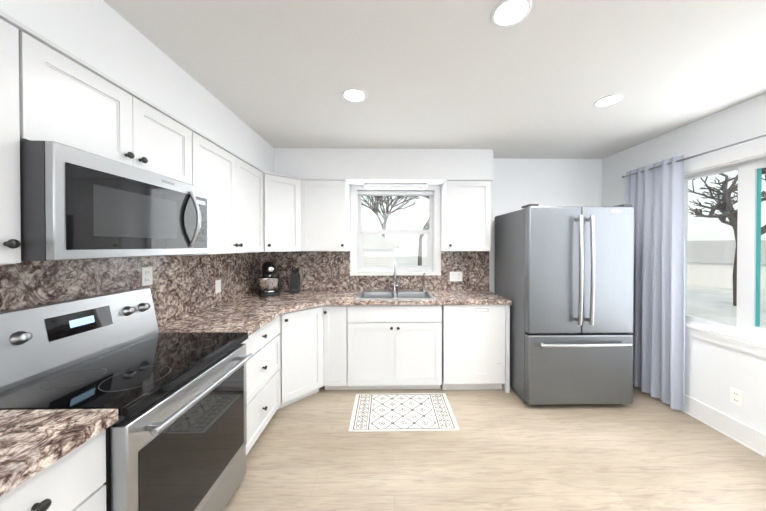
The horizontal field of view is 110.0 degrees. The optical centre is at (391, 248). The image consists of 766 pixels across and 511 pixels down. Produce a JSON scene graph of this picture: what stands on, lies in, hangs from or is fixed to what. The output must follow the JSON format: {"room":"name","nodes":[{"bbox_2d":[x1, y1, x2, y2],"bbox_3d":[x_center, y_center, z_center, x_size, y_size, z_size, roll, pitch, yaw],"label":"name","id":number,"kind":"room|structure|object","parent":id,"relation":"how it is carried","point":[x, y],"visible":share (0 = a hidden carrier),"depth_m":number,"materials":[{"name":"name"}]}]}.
{"room":"kitchen","nodes":[
{"label":"kitchen","id":0,"kind":"room"},
{"bbox_2d":[103,0,765,158],"bbox_3d":[0.534,-1.099,0.346,4.700,0.100,6.300,0,0,-1],"label":"ceiling","id":1,"kind":"structure","parent":0,"point":[540,79],"depth_m":1.56,"materials":[{"name":"white paint"}]},
{"bbox_2d":[0,0,275,172],"bbox_3d":[-1.366,-0.884,0.316,0.300,0.330,5.700,0,0,-1],"label":"soffit","id":2,"kind":"structure","parent":1,"relation":"attached to","point":[104,37],"depth_m":1.29,"materials":[{"name":"white paint"}]},
{"bbox_2d":[342,88,366,101],"bbox_3d":[-0.259,-1.057,1.860,0.168,0.008,0.168,0,0,-1],"label":"recessed light","id":3,"kind":"object","parent":1,"relation":"in","point":[354,95],"visible":1,"depth_m":1.85,"materials":[{"name":"white plastic"}]},
{"bbox_2d":[276,148,492,185],"bbox_3d":[-0.082,-0.906,3.038,2.360,0.330,0.300,0,0,-1],"label":"soffit","id":4,"kind":"structure","parent":1,"relation":"attached to","point":[432,167],"depth_m":2.89,"materials":[{"name":"white paint"}]},
{"bbox_2d":[364,183,427,189],"bbox_3d":[0.047,-0.713,3.116,0.730,0.053,0.110,0,0,-1],"label":"light fixture","id":5,"kind":"object","parent":4,"relation":"attached to","point":[389,186],"visible":0.98,"depth_m":3.07,"materials":[{"name":"white"}]},
{"bbox_2d":[491,0,531,27],"bbox_3d":[0.532,-1.052,1.196,0.168,0.008,0.168,0,0,-1],"label":"recessed light","id":6,"kind":"object","parent":1,"relation":"in","point":[507,13],"visible":1,"depth_m":1.20,"materials":[{"name":"white plastic"}]},
{"bbox_2d":[594,94,623,106],"bbox_3d":[1.557,-1.057,1.931,0.168,0.008,0.168,0,0,-1],"label":"recessed light","id":7,"kind":"object","parent":1,"relation":"in","point":[608,100],"visible":1,"depth_m":1.92,"materials":[{"name":"white plastic"}]},
{"bbox_2d":[358,158,601,292],"bbox_3d":[0.559,0.170,3.282,4.250,2.485,0.150,0,0,-1],"label":"wall","id":8,"kind":"structure","parent":0,"point":[516,184],"depth_m":3.22,"materials":[{"name":"white paint"}]},
{"bbox_2d":[304,178,349,250],"bbox_3d":[-0.757,-0.352,2.988,0.532,0.774,0.361,0,0,-1],"label":"upper cabinet","id":9,"kind":"object","parent":8,"relation":"attached to","point":[326,200],"depth_m":2.86,"materials":[{"name":"white paint"}]},
{"bbox_2d":[350,185,440,275],"bbox_3d":[0.045,-0.212,3.240,1.074,1.070,0.160,0,0,-1],"label":"window","id":10,"kind":"structure","parent":8,"relation":"in","point":[362,267],"depth_m":3.21,"materials":[{"name":"white plastic"}]},
{"bbox_2d":[441,179,491,250],"bbox_3d":[0.826,-0.353,3.039,0.479,0.774,0.312,0,0,-1],"label":"upper cabinet","id":11,"kind":"object","parent":8,"relation":"attached to","point":[465,203],"depth_m":2.89,"materials":[{"name":"white paint"}]},
{"bbox_2d":[223,384,765,510],"bbox_3d":[0.534,1.486,0.366,4.700,0.100,6.300,0,0,-1],"label":"floor","id":12,"kind":"structure","parent":0,"point":[501,450],"depth_m":1.79,"materials":[{"name":"brown wood"}]},
{"bbox_2d":[0,429,105,510],"bbox_3d":[-1.221,0.998,0.659,0.598,0.870,0.420,0,0,-1],"label":"base cabinet","id":13,"kind":"object","parent":12,"relation":"on","point":[74,482],"depth_m":0.77,"materials":[{"name":"white paint"}]},
{"bbox_2d":[0,288,252,510],"bbox_3d":[-1.160,0.836,1.253,0.693,1.185,0.764,0,0,-1],"label":"range","id":14,"kind":"object","parent":12,"relation":"on","point":[176,436],"visible":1,"depth_m":1.14,"materials":[{"name":"silver metal"}]},
{"bbox_2d":[241,312,287,454],"bbox_3d":[-1.218,0.988,1.991,0.648,0.870,0.709,0,0,-1],"label":"base cabinet","id":15,"kind":"object","parent":12,"relation":"on","point":[267,370],"depth_m":2.02,"materials":[{"name":"white paint"}]},
{"bbox_2d":[288,321,315,404],"bbox_3d":[-0.808,1.020,2.447,0.297,0.799,0.296,0,0,-1],"label":"door","id":16,"kind":"structure","parent":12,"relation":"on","point":[298,355],"depth_m":2.44,"materials":[{"name":"white paint"}]},
{"bbox_2d":[288,305,327,392],"bbox_3d":[-1.085,0.982,2.739,0.939,0.870,0.889,0,0,-1],"label":"base cabinet","id":17,"kind":"object","parent":12,"relation":"on","point":[319,314],"depth_m":2.56,"materials":[{"name":"white paint"}]},
{"bbox_2d":[0,290,511,496],"bbox_3d":[-0.169,0.537,1.340,2.701,0.039,3.686,0,0,-1],"label":"countertop","id":18,"kind":"structure","parent":17,"relation":"on","point":[33,443],"depth_m":0.87,"materials":[{"name":"stone"}]},
{"bbox_2d":[0,251,488,326],"bbox_3d":[-0.168,0.298,1.345,2.729,0.509,3.699,0,0,-1],"label":"backsplash panel","id":19,"kind":"object","parent":18,"relation":"on","point":[180,287],"visible":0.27,"depth_m":2.14,"materials":[{"name":"stone"}]},
{"bbox_2d":[142,267,152,285],"bbox_3d":[-1.523,0.175,1.671,0.008,0.115,0.072,0,0,-1],"label":"electrical outlet","id":20,"kind":"object","parent":19,"relation":"attached to","point":[147,277],"visible":1,"depth_m":1.67,"materials":[{"name":"white plastic"}]},
{"bbox_2d":[215,280,220,293],"bbox_3d":[-1.533,0.340,2.373,0.012,0.115,0.072,0,0,-1],"label":"outlet","id":21,"kind":"object","parent":19,"relation":"attached to","point":[217,286],"visible":1,"depth_m":2.36,"materials":[{"name":"white plastic"}]},
{"bbox_2d":[450,272,461,280],"bbox_3d":[0.765,0.338,3.196,0.150,0.115,0.008,0,0,-1],"label":"electrical outlet","id":22,"kind":"object","parent":19,"relation":"attached to","point":[455,276],"visible":1,"depth_m":3.19,"materials":[{"name":"white plastic"}]},
{"bbox_2d":[258,261,280,296],"bbox_3d":[-1.343,0.325,2.933,0.308,0.359,0.352,0,0,-1],"label":"stand mixer","id":23,"kind":"object","parent":18,"relation":"on","point":[269,283],"visible":1,"depth_m":2.82,"materials":[{"name":"black plastic"}]},
{"bbox_2d":[289,267,299,293],"bbox_3d":[-1.099,0.359,3.051,0.100,0.290,0.135,0,0,-11],"label":"knife block","id":24,"kind":"object","parent":18,"relation":"on","point":[294,285],"visible":1,"depth_m":3.00,"materials":[{"name":"black plastic"}]},
{"bbox_2d":[355,291,435,299],"bbox_3d":[0.035,0.589,2.901,0.800,0.175,0.500,0,0,-1],"label":"sink","id":25,"kind":"object","parent":18,"relation":"in","point":[362,295],"visible":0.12,"depth_m":3.05,"materials":[{"name":"silver metal"}]},
{"bbox_2d":[392,261,399,291],"bbox_3d":[0.051,0.322,3.019,0.090,0.356,0.215,0,0,-1],"label":"faucet","id":26,"kind":"object","parent":18,"relation":"on","point":[394,283],"visible":1,"depth_m":2.98,"materials":[{"name":"silver metal"}]},
{"bbox_2d":[328,305,359,389],"bbox_3d":[-0.549,0.981,2.869,0.347,0.870,0.647,0,0,-1],"label":"base cabinet","id":27,"kind":"object","parent":12,"relation":"on","point":[341,318],"depth_m":2.60,"materials":[{"name":"white paint"}]},
{"bbox_2d":[356,305,441,389],"bbox_3d":[0.024,1.066,2.904,0.921,0.700,0.598,0,0,-1],"label":"base cabinet","id":28,"kind":"object","parent":12,"relation":"on","point":[398,346],"depth_m":2.61,"materials":[{"name":"white paint"}]},
{"bbox_2d":[348,393,459,431],"bbox_3d":[0.092,1.416,2.344,0.865,0.006,0.520,0,0,-1],"label":"rug","id":29,"kind":"object","parent":12,"relation":"on","point":[406,412],"visible":1,"depth_m":2.29,"materials":[{"name":"white fabric"}]},
{"bbox_2d":[442,305,505,389],"bbox_3d":[0.802,0.983,2.903,0.608,0.866,0.588,0,0,-1],"label":"dishwasher","id":30,"kind":"object","parent":12,"relation":"on","point":[473,345],"visible":0.9,"depth_m":2.61,"materials":[{"name":"white"}]},
{"bbox_2d":[495,204,633,404],"bbox_3d":[1.649,0.515,2.680,0.930,1.805,0.836,0,0,-1],"label":"fridge","id":31,"kind":"object","parent":12,"relation":"on","point":[564,279],"visible":0.98,"depth_m":2.34,"materials":[{"name":"grey metal"}]},
{"bbox_2d":[602,93,765,433],"bbox_3d":[2.658,0.193,0.392,0.150,2.485,5.700,0,0,-1],"label":"wall","id":32,"kind":"structure","parent":0,"point":[714,372],"depth_m":2.12,"materials":[{"name":"white paint"}]},
{"bbox_2d":[622,134,765,411],"bbox_3d":[2.491,0.304,1.560,0.143,2.175,2.588,0,0,-1],"label":"curtain","id":33,"kind":"object","parent":32,"relation":"attached to","point":[654,194],"visible":0.83,"depth_m":2.47,"materials":[{"name":"fabric"}]},
{"bbox_2d":[661,394,765,457],"bbox_3d":[2.572,1.360,0.400,0.022,0.150,5.700,0,0,-1],"label":"baseboard","id":34,"kind":"structure","parent":32,"relation":"attached to","point":[751,438],"depth_m":2.02,"materials":[{"name":"white"}]},
{"bbox_2d":[684,144,765,357],"bbox_3d":[2.608,0.021,1.565,0.180,1.460,1.940,0,0,-1],"label":"window","id":35,"kind":"structure","parent":32,"relation":"in","point":[748,238],"depth_m":2.00,"materials":[{"name":"white plastic"}]},
{"bbox_2d":[730,387,742,406],"bbox_3d":[2.552,1.103,1.988,0.008,0.115,0.072,0,0,-1],"label":"electrical outlet","id":36,"kind":"object","parent":32,"relation":"attached to","point":[736,396],"visible":1,"depth_m":1.98,"materials":[{"name":"white plastic"}]},
{"bbox_3d":[-1.591,0.193,0.320,0.150,2.485,6.000,0,0,-1],"label":"wall","id":37,"kind":"structure","parent":0,"visible":0},
{"bbox_2d":[0,10,31,264],"bbox_3d":[-1.353,-0.333,0.612,0.312,0.774,0.507,0,0,-1],"label":"upper cabinet","id":38,"kind":"object","parent":37,"relation":"attached to","point":[15,37],"depth_m":0.85,"materials":[{"name":"white paint"}]},
{"bbox_2d":[32,30,191,183],"bbox_3d":[-1.363,-0.541,1.248,0.312,0.369,0.761,0,0,-1],"label":"upper cabinet","id":39,"kind":"object","parent":37,"relation":"attached to","point":[50,90],"depth_m":1.11,"materials":[{"name":"white paint"}]},
{"bbox_2d":[20,140,207,260],"bbox_3d":[-1.285,-0.157,1.253,0.466,0.394,0.756,0,0,-1],"label":"microwave","id":40,"kind":"object","parent":39,"relation":"attached to","point":[77,204],"visible":1,"depth_m":1.01,"materials":[{"name":"grey metal"}]},
{"bbox_2d":[171,127,267,255],"bbox_3d":[-1.354,-0.345,2.133,0.361,0.774,0.998,0,0,-1],"label":"upper cabinet","id":41,"kind":"object","parent":37,"relation":"attached to","point":[237,188],"depth_m":2.04,"materials":[{"name":"white paint"}]},
{"bbox_2d":[268,172,303,251],"bbox_3d":[-1.228,-0.351,2.835,0.636,0.774,0.649,0,0,-1],"label":"upper cabinet","id":42,"kind":"object","parent":37,"relation":"attached to","point":[285,193],"depth_m":2.73,"materials":[{"name":"white paint"}]},
{"label":"outside","id":43,"kind":"structure","parent":0,"visible":0},
{"bbox_2d":[395,254,765,327],"bbox_3d":[14.615,3.391,25.174,150.000,1.700,130.000,0,0,-1],"label":"ground","id":44,"kind":"structure","parent":43,"point":[403,259],"depth_m":13.47,"materials":[{"name":"white snow"}]},
{"bbox_2d":[361,224,402,265],"bbox_3d":[-3.446,0.136,16.841,7.800,4.940,9.600,0,0,-1],"label":"house","id":45,"kind":"structure","parent":44,"relation":"on","point":[375,253],"depth_m":12.38,"materials":[{"name":"white"}]},
{"bbox_2d":[361,196,418,237],"bbox_3d":[-1.046,-2.980,27.988,8.031,11.012,8.153,0,0,-1],"label":"tree","id":46,"kind":"object","parent":44,"relation":"on","point":[378,200],"depth_m":27.31,"materials":[{"name":"grey plant"}]},
{"bbox_2d":[418,196,428,265],"bbox_3d":[4.984,-3.155,26.134,9.935,11.388,15.115,0,0,-1],"label":"tree","id":47,"kind":"object","parent":44,"relation":"on","point":[420,248],"depth_m":26.79,"materials":[{"name":"grey plant"}]},
{"bbox_2d":[687,240,765,290],"bbox_3d":[35.528,1.579,30.515,7.800,4.840,10.600,0,1,-41],"label":"house","id":48,"kind":"structure","parent":44,"relation":"on","point":[695,277],"depth_m":28.17,"materials":[{"name":"white"}]},
{"bbox_2d":[688,168,765,305],"bbox_3d":[16.832,-1.687,12.861,8.054,8.664,8.835,0,0,-1],"label":"tree","id":49,"kind":"object","parent":44,"relation":"on","point":[724,207],"depth_m":14.20,"materials":[{"name":"grey plant"}]}
]}

